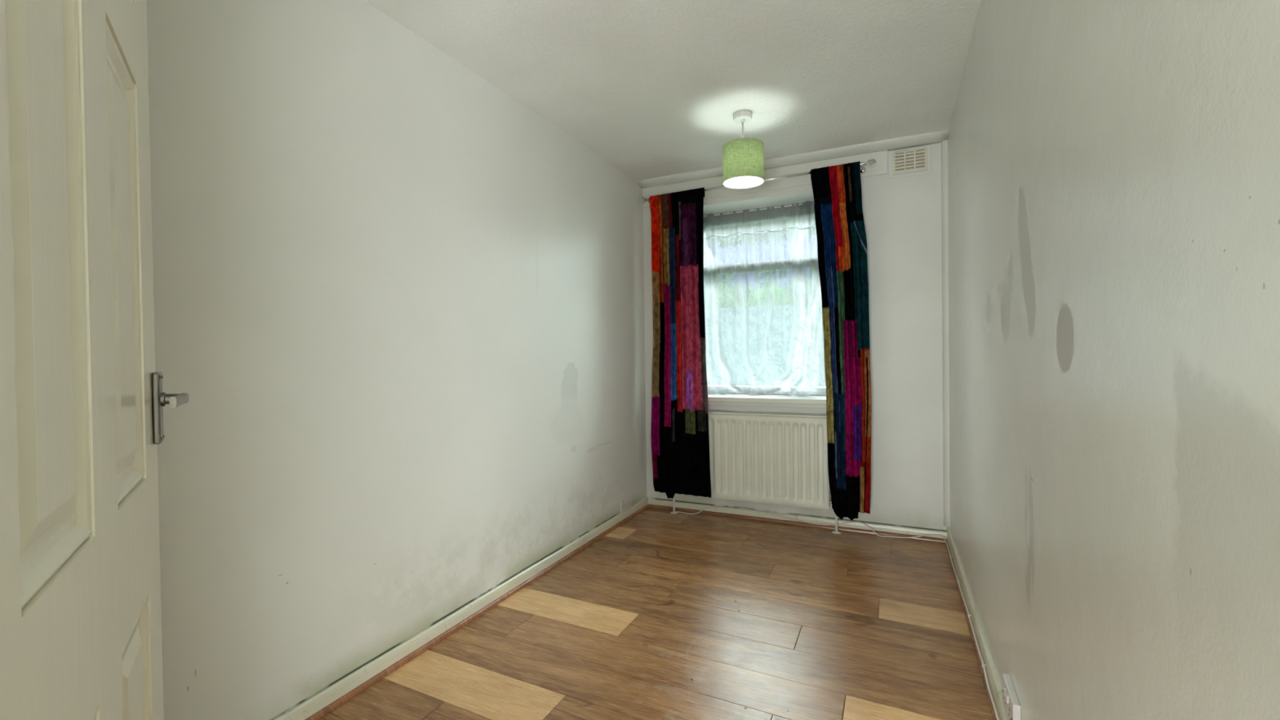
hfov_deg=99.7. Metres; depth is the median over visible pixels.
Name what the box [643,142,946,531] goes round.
wall
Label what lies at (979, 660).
trim
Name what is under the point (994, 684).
baseboard
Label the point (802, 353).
curtain
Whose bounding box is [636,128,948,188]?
trim
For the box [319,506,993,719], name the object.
floor
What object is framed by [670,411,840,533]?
radiator
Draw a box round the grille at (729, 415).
[707,411,826,417]
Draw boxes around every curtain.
[649,187,711,498]
[703,200,826,396]
[810,161,871,520]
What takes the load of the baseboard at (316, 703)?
attached to the wall at (398, 307)
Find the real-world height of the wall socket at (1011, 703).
0.088 m
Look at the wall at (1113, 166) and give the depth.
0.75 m
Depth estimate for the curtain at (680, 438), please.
3.65 m
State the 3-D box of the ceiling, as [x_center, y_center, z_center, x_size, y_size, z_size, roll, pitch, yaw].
[0.015,-1.275,0.406,3.300,0.120,6.990,0,1,25]
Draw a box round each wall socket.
[620,494,631,513]
[1002,673,1021,719]
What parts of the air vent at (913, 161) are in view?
grille frame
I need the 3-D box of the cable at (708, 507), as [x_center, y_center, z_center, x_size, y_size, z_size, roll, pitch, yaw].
[0.460,1.017,3.659,0.429,0.065,0.039,-1,1,15]
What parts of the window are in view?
sash, sill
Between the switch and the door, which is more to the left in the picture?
the door
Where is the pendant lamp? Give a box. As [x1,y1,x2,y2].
[722,109,764,188]
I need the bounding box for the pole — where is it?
[639,158,875,204]
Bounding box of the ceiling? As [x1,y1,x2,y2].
[364,0,981,180]
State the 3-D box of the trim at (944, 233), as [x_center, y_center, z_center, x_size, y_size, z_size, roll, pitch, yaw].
[1.735,-0.147,3.067,0.030,2.188,0.030,0,1,25]
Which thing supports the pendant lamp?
hanging from the ceiling
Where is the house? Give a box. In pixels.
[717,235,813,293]
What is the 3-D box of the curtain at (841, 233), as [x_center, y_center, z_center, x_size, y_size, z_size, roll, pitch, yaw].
[1.196,-0.111,3.214,0.331,2.111,0.070,0,1,25]
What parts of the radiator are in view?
panel, panel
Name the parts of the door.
panel, panel, panel, panel, handle plate, lever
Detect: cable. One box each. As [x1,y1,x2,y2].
[676,506,739,514]
[739,507,999,719]
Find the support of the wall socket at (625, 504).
attached to the wall at (398, 307)
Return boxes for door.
[0,0,189,719]
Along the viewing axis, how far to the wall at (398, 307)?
1.79 m
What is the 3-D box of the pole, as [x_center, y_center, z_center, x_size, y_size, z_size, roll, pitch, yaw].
[0.694,-1.131,3.482,1.519,0.080,0.101,0,1,25]
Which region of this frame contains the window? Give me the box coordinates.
[706,207,826,408]
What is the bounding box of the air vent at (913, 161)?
[888,144,931,178]
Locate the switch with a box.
[1005,693,1008,703]
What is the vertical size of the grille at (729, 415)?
0.010 m
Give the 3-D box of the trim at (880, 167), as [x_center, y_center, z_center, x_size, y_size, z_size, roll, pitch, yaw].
[0.740,-1.163,3.523,1.592,0.135,0.014,0,1,25]
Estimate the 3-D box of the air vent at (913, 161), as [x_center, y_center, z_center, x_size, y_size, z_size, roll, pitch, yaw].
[1.566,-1.152,3.136,0.221,0.162,0.013,0,1,25]
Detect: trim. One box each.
[305,504,648,719]
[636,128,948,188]
[642,150,887,207]
[648,504,946,542]
[941,139,950,527]
[945,540,996,719]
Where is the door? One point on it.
(82, 400)
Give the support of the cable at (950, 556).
on the floor
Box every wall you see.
[146,0,646,719]
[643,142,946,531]
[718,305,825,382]
[947,0,1279,719]
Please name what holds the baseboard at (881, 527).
attached to the wall at (902, 215)
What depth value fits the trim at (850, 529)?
3.42 m
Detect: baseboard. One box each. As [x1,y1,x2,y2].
[274,497,648,719]
[648,497,946,538]
[946,526,1007,719]

